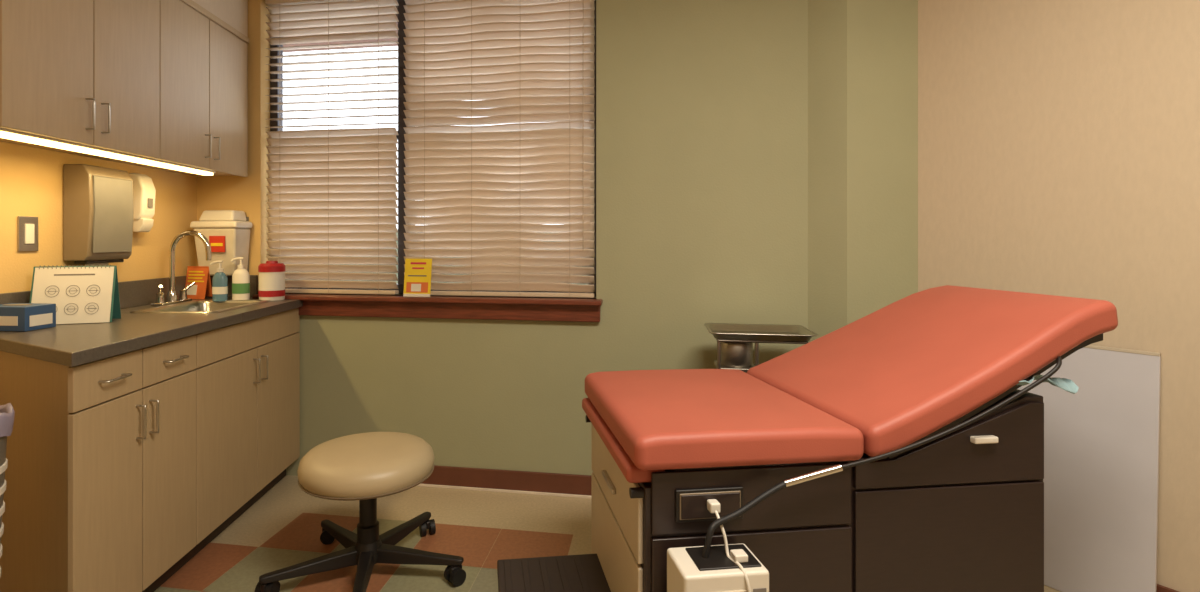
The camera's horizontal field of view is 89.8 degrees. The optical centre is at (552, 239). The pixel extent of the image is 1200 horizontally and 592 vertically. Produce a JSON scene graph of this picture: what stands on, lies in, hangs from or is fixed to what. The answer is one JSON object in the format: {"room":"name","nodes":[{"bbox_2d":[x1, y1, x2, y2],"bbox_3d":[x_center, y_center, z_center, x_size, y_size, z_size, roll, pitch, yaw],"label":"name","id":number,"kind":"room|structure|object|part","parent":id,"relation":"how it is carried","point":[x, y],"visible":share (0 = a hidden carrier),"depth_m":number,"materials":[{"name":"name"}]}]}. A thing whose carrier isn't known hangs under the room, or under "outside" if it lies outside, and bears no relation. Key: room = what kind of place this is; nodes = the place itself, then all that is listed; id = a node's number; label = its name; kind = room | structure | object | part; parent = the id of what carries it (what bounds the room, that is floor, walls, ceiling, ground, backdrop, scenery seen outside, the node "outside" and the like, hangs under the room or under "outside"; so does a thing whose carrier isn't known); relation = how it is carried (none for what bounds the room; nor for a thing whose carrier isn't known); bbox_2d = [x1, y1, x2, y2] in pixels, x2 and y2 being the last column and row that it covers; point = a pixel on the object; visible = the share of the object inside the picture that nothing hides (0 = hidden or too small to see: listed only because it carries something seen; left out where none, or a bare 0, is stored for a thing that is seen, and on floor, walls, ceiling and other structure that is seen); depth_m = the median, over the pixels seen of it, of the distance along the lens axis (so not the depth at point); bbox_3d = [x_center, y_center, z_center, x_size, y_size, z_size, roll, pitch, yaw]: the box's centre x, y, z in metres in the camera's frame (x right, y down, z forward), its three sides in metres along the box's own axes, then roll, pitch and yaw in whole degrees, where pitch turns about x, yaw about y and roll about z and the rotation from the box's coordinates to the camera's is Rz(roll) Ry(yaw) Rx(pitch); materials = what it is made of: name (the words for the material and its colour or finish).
{"room":"examination room","nodes":[
{"label":"examination room","id":0,"kind":"room"},
{"bbox_2d":[0,141,196,292],"bbox_3d":[-1.927,-0.100,0.938,0.120,2.600,4.477,0,0,0],"label":"wall","id":1,"kind":"structure","parent":0,"point":[31,178],"depth_m":2.26,"materials":[{"name":"beige paint"}]},
{"bbox_2d":[18,216,37,250],"bbox_3d":[-1.861,-0.022,2.130,0.010,0.124,0.080,0,0,0],"label":"light switch","id":2,"kind":"object","parent":1,"relation":"attached to","point":[27,225],"visible":1,"depth_m":2.12,"materials":[{"name":"metal"}]},
{"bbox_2d":[0,275,186,308],"bbox_3d":[-1.854,0.237,2.529,0.018,0.115,1.186,0,0,0],"label":"backsplash","id":3,"kind":"structure","parent":1,"relation":"attached to","point":[135,293],"depth_m":2.66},
{"bbox_2d":[63,164,133,265],"bbox_3d":[-1.807,-0.070,2.400,0.114,0.440,0.240,0,0,0],"label":"paper towel dispenser","id":4,"kind":"object","parent":1,"relation":"attached to","point":[98,202],"visible":0.98,"depth_m":2.31,"materials":[{"name":"plastic"}]},
{"bbox_2d":[129,173,155,231],"bbox_3d":[-1.827,-0.165,2.670,0.074,0.260,0.090,0,0,0],"label":"soap dispenser","id":5,"kind":"object","parent":1,"relation":"attached to","point":[144,191],"visible":0.9,"depth_m":2.64,"materials":[{"name":"white plastic"}]},
{"bbox_2d":[0,0,248,176],"bbox_3d":[-1.698,-0.678,2.421,0.330,0.713,1.442,0,0,0],"label":"wall cabinet","id":6,"kind":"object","parent":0,"point":[165,80],"depth_m":2.21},
{"bbox_3d":[-1.573,-0.663,1.872,0.019,0.683,0.340,0,0,0],"label":"door","id":7,"kind":"part","parent":6,"relation":"part of","materials":[{"name":"beige laminate"}]},
{"bbox_3d":[-1.548,-0.422,2.009,0.030,0.107,0.008,0,0,0],"label":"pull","id":8,"kind":"part","parent":6,"relation":"part of","materials":[{"name":"metal"}]},
{"bbox_3d":[-1.548,-0.422,2.079,0.030,0.107,0.008,0,0,0],"label":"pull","id":9,"kind":"part","parent":6,"relation":"part of","materials":[{"name":"metal"}]},
{"bbox_2d":[0,127,215,174],"bbox_3d":[-1.611,-0.317,2.270,0.053,0.029,1.100,0,0,0],"label":"under-cabinet light","id":10,"kind":"object","parent":6,"relation":"attached to","point":[5,133],"visible":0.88,"depth_m":2.08,"materials":[{"name":"white plastic"}]},
{"bbox_3d":[-1.573,-0.663,2.216,0.019,0.683,0.340,0,0,0],"label":"door","id":11,"kind":"part","parent":6,"relation":"part of","materials":[{"name":"beige laminate"}]},
{"bbox_3d":[-1.573,-0.663,2.559,0.019,0.683,0.340,0,0,0],"label":"door","id":12,"kind":"part","parent":6,"relation":"part of","materials":[{"name":"beige laminate"}]},
{"bbox_3d":[-1.548,-0.422,2.696,0.030,0.107,0.008,0,0,0],"label":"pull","id":13,"kind":"part","parent":6,"relation":"part of","materials":[{"name":"metal"}]},
{"bbox_3d":[-1.548,-0.422,2.766,0.030,0.107,0.008,0,0,0],"label":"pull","id":14,"kind":"part","parent":6,"relation":"part of","materials":[{"name":"metal"}]},
{"bbox_3d":[-1.573,-0.663,2.903,0.019,0.683,0.340,0,0,0],"label":"door","id":15,"kind":"part","parent":6,"relation":"part of","materials":[{"name":"beige laminate"}]},
{"bbox_2d":[193,0,247,36],"bbox_3d":[-1.718,-1.218,2.421,0.290,0.363,1.442,0,0,0],"label":"soffit","id":16,"kind":"structure","parent":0,"point":[233,12],"depth_m":2.94,"materials":[{"name":"beige paint"}]},
{"bbox_2d":[197,0,807,475],"bbox_3d":[-0.369,-0.100,2.968,3.054,2.600,0.141,0,0,9],"label":"wall","id":17,"kind":"structure","parent":0,"point":[702,105],"depth_m":2.77,"materials":[{"name":"green paint"}]},
{"bbox_2d":[270,21,282,248],"bbox_3d":[-1.466,-0.497,3.181,0.045,1.545,0.050,0,0,9],"label":"frame","id":18,"kind":"object","parent":17,"relation":"attached to","point":[273,123],"visible":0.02,"depth_m":3.16,"materials":[{"name":"brown metal"}]},
{"bbox_2d":[265,0,398,294],"bbox_3d":[-1.129,-0.497,3.058,0.709,1.538,0.058,0,0,10],"label":"window blind","id":19,"kind":"object","parent":17,"relation":"attached to","point":[332,195],"visible":0.98,"depth_m":3.05,"materials":[{"name":"beige plastic"}]},
{"bbox_3d":[-1.129,-1.240,3.058,0.709,0.051,0.056,0,0,9],"label":"head rail","id":20,"kind":"part","parent":19,"relation":"part of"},
{"bbox_3d":[-1.134,-0.477,3.030,0.002,1.485,0.002,0,0,10],"label":"ladder cord","id":21,"kind":"part","parent":19,"relation":"part of","materials":[{"name":"beige fabric"}]},
{"bbox_3d":[-1.129,0.263,3.058,0.709,0.019,0.048,0,0,9],"label":"rail","id":22,"kind":"part","parent":19,"relation":"part of","materials":[{"name":"beige plastic"}]},
{"bbox_3d":[-0.868,-0.477,2.986,0.002,1.485,0.002,0,0,10],"label":"ladder cord","id":23,"kind":"part","parent":19,"relation":"part of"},
{"bbox_2d":[398,0,405,284],"bbox_3d":[-0.746,-0.497,3.056,0.070,1.445,0.060,0,0,9],"label":"mullion","id":24,"kind":"object","parent":17,"relation":"attached to","point":[401,140],"visible":0.47,"depth_m":3.03,"materials":[{"name":"brown metal"}]},
{"bbox_2d":[252,293,602,305],"bbox_3d":[-0.634,0.287,2.938,1.755,0.024,0.145,0,0,9],"label":"board","id":25,"kind":"object","parent":17,"relation":"attached to","point":[312,297],"visible":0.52,"depth_m":2.87,"materials":[{"name":"brown wood"}]},
{"bbox_2d":[403,259,431,296],"bbox_3d":[-0.654,0.183,2.923,0.136,0.184,0.052,0,0,10],"label":"sign","id":26,"kind":"object","parent":25,"relation":"on","point":[417,278],"visible":1,"depth_m":2.91,"materials":[{"name":"yellow paper"}]},
{"bbox_2d":[406,282,427,292],"bbox_3d":[-0.658,0.229,2.904,0.110,0.050,0.008,0,0,9],"label":"photo","id":27,"kind":"object","parent":26,"relation":"on","point":[411,287],"depth_m":2.90,"materials":[{"name":"orange paper"}]},
{"bbox_2d":[285,284,588,293],"bbox_3d":[-0.634,0.250,3.042,1.640,0.050,0.050,0,0,9],"label":"frame","id":28,"kind":"object","parent":17,"relation":"attached to","point":[400,287],"visible":0.02,"depth_m":3.04,"materials":[{"name":"brown wood"}]},
{"bbox_2d":[298,300,599,321],"bbox_3d":[-0.634,0.340,2.925,1.730,0.081,0.030,0,0,10],"label":"apron","id":29,"kind":"object","parent":17,"relation":"attached to","point":[528,312],"visible":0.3,"depth_m":2.88,"materials":[{"name":"brown wood"}]},
{"bbox_2d":[403,0,594,297],"bbox_3d":[-0.272,-0.497,2.911,0.947,1.538,0.064,0,0,9],"label":"window blind","id":30,"kind":"object","parent":17,"relation":"attached to","point":[489,195],"visible":0.98,"depth_m":2.91,"materials":[{"name":"beige plastic"}]},
{"bbox_3d":[-0.631,-0.477,2.946,0.002,1.485,0.002,0,0,10],"label":"ladder cord","id":31,"kind":"part","parent":30,"relation":"part of","materials":[{"name":"beige fabric"}]},
{"bbox_3d":[-0.394,-0.477,2.907,0.002,1.485,0.002,0,0,9],"label":"ladder cord","id":32,"kind":"part","parent":30,"relation":"part of","materials":[{"name":"beige fabric"}]},
{"bbox_3d":[-0.271,0.263,2.915,0.947,0.019,0.048,0,0,9],"label":"rail","id":33,"kind":"part","parent":30,"relation":"part of","materials":[{"name":"beige plastic"}]},
{"bbox_2d":[417,484,590,498],"bbox_3d":[0.194,1.194,2.783,1.841,0.012,0.012,0,0,9],"label":"trim","id":34,"kind":"structure","parent":17,"relation":"attached to","point":[419,485],"depth_m":2.85,"materials":[{"name":"brown wood"}]},
{"bbox_2d":[421,465,590,494],"bbox_3d":[-0.064,1.150,2.838,2.408,0.100,0.016,0,0,9],"label":"baseboard","id":35,"kind":"structure","parent":17,"relation":"attached to","point":[441,475],"depth_m":2.85,"materials":[{"name":"brown wood"}]},
{"bbox_2d":[589,0,595,296],"bbox_3d":[0.197,-0.497,2.904,0.045,1.545,0.050,0,0,9],"label":"frame","id":36,"kind":"object","parent":17,"relation":"attached to","point":[595,0],"visible":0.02,"depth_m":2.88,"materials":[{"name":"brown wood"}]},
{"bbox_2d":[166,475,1060,591],"bbox_3d":[0.490,1.225,0.933,4.914,0.050,4.667,0,0,0],"label":"floor","id":37,"kind":"structure","parent":0,"point":[284,502],"depth_m":2.65,"materials":[{"name":"beige tile"}]},
{"bbox_2d":[0,403,14,576],"bbox_3d":[-1.460,0.805,1.399,0.305,0.786,0.307,0,0,0],"label":"waste bin","id":38,"kind":"object","parent":37,"relation":"on","point":[7,413],"visible":1,"depth_m":1.46,"materials":[{"name":"grey plastic"}]},
{"bbox_2d":[0,308,299,591],"bbox_3d":[-1.557,0.767,2.372,0.613,0.865,1.540,0,0,0],"label":"base cabinet","id":39,"kind":"object","parent":37,"relation":"on","point":[121,469],"visible":0.87,"depth_m":1.86,"materials":[{"name":"beige laminate"}]},
{"bbox_3d":[-1.289,0.402,1.737,0.018,0.122,0.269,0,0,0],"label":"drawer","id":40,"kind":"part","parent":39,"relation":"part of","materials":[{"name":"beige laminate"}]},
{"bbox_3d":[-1.289,0.782,1.737,0.018,0.630,0.269,0,0,0],"label":"door","id":41,"kind":"part","parent":39,"relation":"part of","materials":[{"name":"beige laminate"}]},
{"bbox_3d":[-1.265,0.400,1.737,0.030,0.007,0.098,0,0,0],"label":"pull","id":42,"kind":"part","parent":39,"relation":"part of","materials":[{"name":"metal"}]},
{"bbox_3d":[-1.265,0.560,1.844,0.030,0.107,0.008,0,0,0],"label":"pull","id":43,"kind":"part","parent":39,"relation":"part of","materials":[{"name":"metal"}]},
{"bbox_2d":[0,275,302,366],"bbox_3d":[-1.560,0.257,2.355,0.607,0.153,1.575,0,0,0],"label":"countertop","id":44,"kind":"structure","parent":39,"relation":"on","point":[71,345],"depth_m":2.02,"materials":[{"name":"grey laminate"}]},
{"bbox_2d":[0,303,55,331],"bbox_3d":[-1.772,0.254,1.984,0.171,0.080,0.112,0,0,5],"label":"glove box","id":45,"kind":"object","parent":44,"relation":"on","point":[17,317],"visible":1,"depth_m":1.94,"materials":[{"name":"blue cardboard"}]},
{"bbox_2d":[30,265,120,323],"bbox_3d":[-1.708,0.192,2.147,0.244,0.205,0.105,0,0,-20],"label":"flip chart","id":46,"kind":"object","parent":44,"relation":"on","point":[80,294],"visible":0.95,"depth_m":2.13,"materials":[{"name":"white paper"}]},
{"bbox_2d":[150,230,211,305],"bbox_3d":[-1.689,0.125,2.780,0.212,0.339,0.261,0,0,0],"label":"faucet","id":47,"kind":"object","parent":44,"relation":"on","point":[172,296],"visible":1,"depth_m":2.77,"materials":[{"name":"silver metal"}]},
{"bbox_3d":[-1.765,0.258,2.695,0.036,0.046,0.036,0,0,0],"label":"handle","id":48,"kind":"part","parent":47,"relation":"part of","materials":[{"name":"silver metal"}]},
{"bbox_3d":[-1.750,0.224,2.675,0.015,0.049,0.058,0,0,-37],"label":"lever","id":49,"kind":"part","parent":47,"relation":"part of","materials":[{"name":"silver metal"}]},
{"bbox_3d":[-1.765,0.287,2.780,0.060,0.013,0.220,0,0,0],"label":"deck plate","id":50,"kind":"part","parent":47,"relation":"part of","materials":[{"name":"silver metal"}]},
{"bbox_3d":[-1.765,0.258,2.780,0.048,0.046,0.048,0,0,0],"label":"spout","id":51,"kind":"part","parent":47,"relation":"part of","materials":[{"name":"silver metal"}]},
{"bbox_3d":[-1.765,0.258,2.865,0.036,0.046,0.036,0,0,0],"label":"handle","id":52,"kind":"part","parent":47,"relation":"part of","materials":[{"name":"silver metal"}]},
{"bbox_3d":[-1.750,0.224,2.885,0.015,0.049,0.058,0,0,37],"label":"lever","id":53,"kind":"part","parent":47,"relation":"part of","materials":[{"name":"silver metal"}]},
{"bbox_2d":[185,266,211,298],"bbox_3d":[-1.784,0.213,3.015,0.124,0.162,0.054,0,0,12],"label":"card","id":54,"kind":"object","parent":44,"relation":"on","point":[200,275],"visible":0.9,"depth_m":3.00,"materials":[{"name":"orange paper"}]},
{"bbox_2d":[130,299,269,312],"bbox_3d":[-1.540,0.374,2.665,0.360,0.171,0.510,0,0,0],"label":"sink","id":55,"kind":"object","parent":44,"relation":"in","point":[206,305],"visible":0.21,"depth_m":2.79,"materials":[{"name":"metal"}]},
{"bbox_2d":[210,260,227,300],"bbox_3d":[-1.617,0.196,2.900,0.085,0.195,0.053,0,0,0],"label":"soap bottle","id":56,"kind":"object","parent":44,"relation":"on","point":[219,280],"visible":1,"depth_m":2.88,"materials":[{"name":"blue plastic"}]},
{"bbox_2d":[190,210,251,275],"bbox_3d":[-1.679,0.025,3.043,0.262,0.350,0.138,0,0,9],"label":"sharps container","id":57,"kind":"object","parent":44,"relation":"on","point":[227,232],"visible":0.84,"depth_m":2.99,"materials":[{"name":"white plastic"}]},
{"bbox_3d":[-1.679,-0.077,3.040,0.262,0.035,0.132,0,0,9],"label":"lid","id":58,"kind":"part","parent":57,"relation":"part of","materials":[{"name":"white plastic"}]},
{"bbox_2d":[193,228,249,275],"bbox_3d":[-1.678,0.060,3.045,0.238,0.240,0.123,0,0,9],"label":"tub","id":59,"kind":"object","parent":57,"relation":"in","point":[227,244],"depth_m":2.99,"materials":[{"name":"beige plastic"}]},
{"bbox_2d":[199,210,245,220],"bbox_3d":[-1.677,-0.122,3.051,0.194,0.055,0.110,0,0,9],"label":"lid","id":60,"kind":"object","parent":57,"relation":"attached to","point":[208,215],"depth_m":3.01,"materials":[{"name":"white plastic"}]},
{"bbox_2d":[231,257,249,299],"bbox_3d":[-1.528,0.189,2.930,0.091,0.210,0.062,0,0,0],"label":"hand sanitizer bottle","id":61,"kind":"object","parent":44,"relation":"on","point":[240,277],"visible":0.98,"depth_m":2.91,"materials":[{"name":"white plastic"}]},
{"bbox_2d":[258,261,285,300],"bbox_3d":[-1.382,0.198,2.950,0.122,0.193,0.122,0,0,0],"label":"wipes canister","id":62,"kind":"object","parent":44,"relation":"on","point":[271,273],"visible":0.98,"depth_m":2.90,"materials":[{"name":"white plastic"}]},
{"bbox_3d":[-1.265,0.560,1.904,0.030,0.107,0.008,0,0,0],"label":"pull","id":63,"kind":"part","parent":39,"relation":"part of","materials":[{"name":"metal"}]},
{"bbox_3d":[-1.289,0.782,2.016,0.018,0.630,0.279,0,0,0],"label":"door","id":64,"kind":"part","parent":39,"relation":"part of","materials":[{"name":"beige laminate"}]},
{"bbox_3d":[-1.289,0.402,2.016,0.018,0.122,0.279,0,0,0],"label":"drawer","id":65,"kind":"part","parent":39,"relation":"part of","materials":[{"name":"beige laminate"}]},
{"bbox_3d":[-1.265,0.400,2.016,0.030,0.007,0.098,0,0,0],"label":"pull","id":66,"kind":"part","parent":39,"relation":"part of","materials":[{"name":"metal"}]},
{"bbox_3d":[-1.289,0.782,2.379,0.018,0.630,0.437,0,0,0],"label":"door","id":67,"kind":"part","parent":39,"relation":"part of","materials":[{"name":"beige laminate"}]},
{"bbox_3d":[-1.265,0.560,2.565,0.030,0.107,0.008,0,0,0],"label":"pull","id":68,"kind":"part","parent":39,"relation":"part of","materials":[{"name":"metal"}]},
{"bbox_3d":[-1.265,0.560,2.635,0.030,0.107,0.008,0,0,0],"label":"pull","id":69,"kind":"part","parent":39,"relation":"part of","materials":[{"name":"metal"}]},
{"bbox_3d":[-1.289,0.782,2.818,0.018,0.630,0.431,0,0,0],"label":"door","id":70,"kind":"part","parent":39,"relation":"part of","materials":[{"name":"beige laminate"}]},
{"bbox_2d":[154,513,572,591],"bbox_3d":[-0.730,1.199,1.974,1.626,0.001,1.330,0,0,0],"label":"tiles","id":71,"kind":"structure","parent":37,"relation":"on","point":[474,544],"depth_m":2.26,"materials":[{"name":"orange tile"}]},
{"bbox_2d":[255,432,465,591],"bbox_3d":[-0.647,0.968,2.137,0.687,0.462,0.686,0,0,0],"label":"stool","id":72,"kind":"object","parent":71,"relation":"on","point":[367,467],"visible":1,"depth_m":2.08,"materials":[{"name":"beige leather"}]},
{"bbox_2d":[260,583,267,591],"bbox_3d":[-0.958,1.155,2.009,0.020,0.030,0.046,0,0,12],"label":"hood","id":73,"kind":"object","parent":72,"relation":"attached to","point":[263,586],"depth_m":1.99,"materials":[{"name":"black plastic"}]},
{"bbox_3d":[-0.833,1.120,2.065,0.322,0.049,0.058,0,0,-28],"label":"leg","id":74,"kind":"part","parent":72,"relation":"part of","materials":[{"name":"black plastic"}]},
{"bbox_3d":[-0.801,1.120,2.288,0.322,0.049,0.058,0,0,44],"label":"leg","id":75,"kind":"part","parent":72,"relation":"part of","materials":[{"name":"black plastic"}]},
{"bbox_3d":[-0.631,1.120,1.967,0.058,0.049,0.322,0,0,-10],"label":"leg","id":76,"kind":"part","parent":72,"relation":"part of","materials":[{"name":"black plastic"}]},
{"bbox_2d":[297,432,434,497],"bbox_3d":[-0.664,0.788,2.155,0.468,0.103,0.468,0,0,0],"label":"seat cushion","id":77,"kind":"object","parent":72,"relation":"on","point":[369,464],"depth_m":2.02,"materials":[{"name":"beige leather"}]},
{"bbox_3d":[-0.580,1.120,2.327,0.058,0.049,0.322,0,0,26],"label":"leg","id":78,"kind":"part","parent":72,"relation":"part of","materials":[{"name":"black plastic"}]},
{"bbox_3d":[-0.475,1.120,2.128,0.322,0.049,0.058,0,0,8],"label":"leg","id":79,"kind":"part","parent":72,"relation":"part of","materials":[{"name":"black plastic"}]},
{"bbox_2d":[425,520,430,528],"bbox_3d":[-0.513,1.155,2.446,0.020,0.030,0.046,0,0,-24],"label":"hood","id":80,"kind":"object","parent":72,"relation":"attached to","point":[427,522],"depth_m":2.43,"materials":[{"name":"black plastic"}]},
{"bbox_2d":[449,564,461,574],"bbox_3d":[-0.340,1.155,2.101,0.046,0.030,0.020,0,0,-42],"label":"hood","id":81,"kind":"object","parent":72,"relation":"attached to","point":[453,568],"depth_m":2.09,"materials":[{"name":"black plastic"}]},
{"bbox_2d":[704,323,817,372],"bbox_3d":[0.825,0.779,2.420,0.400,0.842,0.280,0,0,9],"label":"stand","id":82,"kind":"object","parent":37,"relation":"on","point":[735,342],"visible":0.69,"depth_m":2.35,"materials":[{"name":"metal"}]},
{"bbox_2d":[714,342,754,372],"bbox_3d":[0.732,0.458,2.408,0.172,0.115,0.177,0,0,0],"label":"canister","id":83,"kind":"object","parent":82,"relation":"on","point":[730,355],"depth_m":2.35,"materials":[{"name":"metal"}]},
{"bbox_2d":[704,323,817,343],"bbox_3d":[0.825,0.377,2.420,0.431,0.039,0.332,0,0,0],"label":"tray","id":84,"kind":"object","parent":82,"relation":"on","point":[724,333],"depth_m":2.38,"materials":[{"name":"metal"}]},
{"bbox_2d":[497,285,1117,591],"bbox_3d":[0.630,0.677,1.765,1.569,1.045,0.724,0,0,-7],"label":"exam table","id":85,"kind":"object","parent":37,"relation":"on","point":[903,439],"visible":1,"depth_m":1.50,"materials":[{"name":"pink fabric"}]},
{"bbox_3d":[0.160,0.693,1.719,0.013,0.015,0.140,0,0,-7],"label":"foot drawer pull","id":86,"kind":"part","parent":85,"relation":"part of","materials":[{"name":"metal"}]},
{"bbox_3d":[0.172,0.682,1.720,0.013,0.175,0.600,0,0,-7],"label":"foot drawer","id":87,"kind":"part","parent":85,"relation":"part of","materials":[{"name":"beige wood"}]},
{"bbox_3d":[0.172,0.940,1.720,0.013,0.320,0.600,0,0,-7],"label":"foot door","id":88,"kind":"part","parent":85,"relation":"part of","materials":[{"name":"beige wood"}]},
{"bbox_2d":[629,487,643,497],"bbox_3d":[0.198,0.600,1.424,0.030,0.024,0.024,0,0,-7],"label":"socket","id":89,"kind":"object","parent":85,"relation":"attached to","point":[634,492],"depth_m":1.41,"materials":[{"name":"black plastic"}]},
{"bbox_2d":[675,486,742,521],"bbox_3d":[0.368,0.623,1.413,0.164,0.075,0.031,0,0,0],"label":"outlet plate","id":90,"kind":"object","parent":85,"relation":"attached to","point":[690,501],"depth_m":1.40,"materials":[{"name":"plastic"}]},
{"bbox_2d":[681,493,739,518],"bbox_3d":[0.370,0.623,1.405,0.143,0.055,0.004,0,0,-7],"label":"socket","id":91,"kind":"object","parent":85,"relation":"attached to","point":[693,505],"depth_m":1.40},
{"bbox_2d":[667,481,785,591],"bbox_3d":[0.412,0.739,1.337,0.292,0.362,0.168,0,0,-7],"label":"medical device","id":92,"kind":"object","parent":85,"relation":"attached to","point":[727,567],"visible":1,"depth_m":1.30,"materials":[{"name":"white plastic"}]},
{"bbox_3d":[0.389,0.740,1.309,0.043,0.243,0.140,0,0,-27],"label":"cord","id":93,"kind":"part","parent":92,"relation":"part of","materials":[{"name":"white plastic"}]},
{"bbox_3d":[0.354,0.820,1.263,0.120,0.160,0.006,0,0,-7],"label":"panel","id":94,"kind":"part","parent":92,"relation":"part of","materials":[{"name":"beige plastic"}]},
{"bbox_2d":[753,588,765,591],"bbox_3d":[0.439,0.746,1.274,0.029,0.012,0.003,0,0,-7],"label":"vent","id":95,"kind":"object","parent":92,"relation":"attached to","point":[758,589],"depth_m":1.27,"materials":[{"name":"grey plastic"}]},
{"bbox_3d":[0.479,0.619,1.437,0.500,0.147,0.010,0,0,-7],"label":"apron panel","id":96,"kind":"part","parent":85,"relation":"part of","materials":[{"name":"brown wood"}]},
{"bbox_3d":[0.479,0.905,1.436,0.500,0.410,0.012,0,0,-7],"label":"panel","id":97,"kind":"part","parent":85,"relation":"part of","materials":[{"name":"brown wood"}]},
{"bbox_3d":[0.993,0.863,1.499,0.515,0.495,0.012,0,0,-7],"label":"panel","id":98,"kind":"part","parent":85,"relation":"part of","materials":[{"name":"brown wood"}]},
{"bbox_3d":[0.993,0.510,1.499,0.515,0.195,0.012,0,0,-7],"label":"drawer","id":99,"kind":"part","parent":85,"relation":"part of","materials":[{"name":"brown wood"}]},
{"bbox_3d":[0.979,0.412,1.456,0.627,0.263,0.045,0,0,-11],"label":"arm rod","id":100,"kind":"part","parent":85,"relation":"part of","materials":[{"name":"black plastic"}]},
{"bbox_3d":[1.074,0.497,1.494,0.065,0.016,0.019,0,0,-7],"label":"drawer pull","id":101,"kind":"part","parent":85,"relation":"part of","materials":[{"name":"white plastic"}]},
{"bbox_3d":[1.096,0.391,1.763,0.600,0.304,0.500,0,0,-7],"label":"frame","id":102,"kind":"part","parent":85,"relation":"part of","materials":[{"name":"black plastic"}]},
{"bbox_2d":[1018,345,1160,591],"bbox_3d":[1.749,0.777,2.081,0.066,0.845,0.504,0,0,-32],"label":"panel","id":103,"kind":"object","parent":37,"relation":"on","point":[1101,479],"visible":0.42,"depth_m":1.97,"materials":[{"name":"white plastic"}]},
{"bbox_3d":[1.771,0.360,2.094,0.015,0.010,0.504,4,-2,-32],"label":"edge trim","id":104,"kind":"part","parent":103,"relation":"part of","materials":[{"name":"beige wood"}]},
{"bbox_2d":[808,0,917,341],"bbox_3d":[1.339,-0.100,2.709,0.428,2.600,0.377,0,0,0],"label":"wall","id":105,"kind":"structure","parent":0,"point":[863,54],"depth_m":2.52,"materials":[{"name":"green paint"}]},
{"bbox_2d":[918,0,1199,591],"bbox_3d":[2.516,-0.100,0.712,0.683,2.600,4.100,0,0,-19],"label":"wall","id":106,"kind":"structure","parent":0,"point":[1059,140],"depth_m":2.06,"materials":[{"name":"beige paint"}]},
{"bbox_2d":[1156,584,1178,591],"bbox_3d":[2.184,1.145,1.458,0.014,0.110,2.498,0,0,-32],"label":"baseboard","id":107,"kind":"structure","parent":106,"relation":"attached to","point":[1159,588],"depth_m":1.88,"materials":[{"name":"brown wood"}]},
{"label":"outside","id":108,"kind":"structure","parent":0,"visible":0},
{"bbox_2d":[283,229,588,284],"bbox_3d":[0.412,0.600,5.301,12.000,1.400,0.601,0,0,9],"label":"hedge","id":109,"kind":"object","parent":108,"point":[397,229],"visible":0.02,"depth_m":5.30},
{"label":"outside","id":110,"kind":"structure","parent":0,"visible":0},
{"bbox_2d":[283,6,397,52],"bbox_3d":[-0.426,-1.220,3.322,4.200,0.100,0.420,0,0,9],"label":"overhang","id":111,"kind":"object","parent":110,"point":[385,39],"visible":0.02,"depth_m":3.59,"materials":[{"name":"brick"}]}
]}

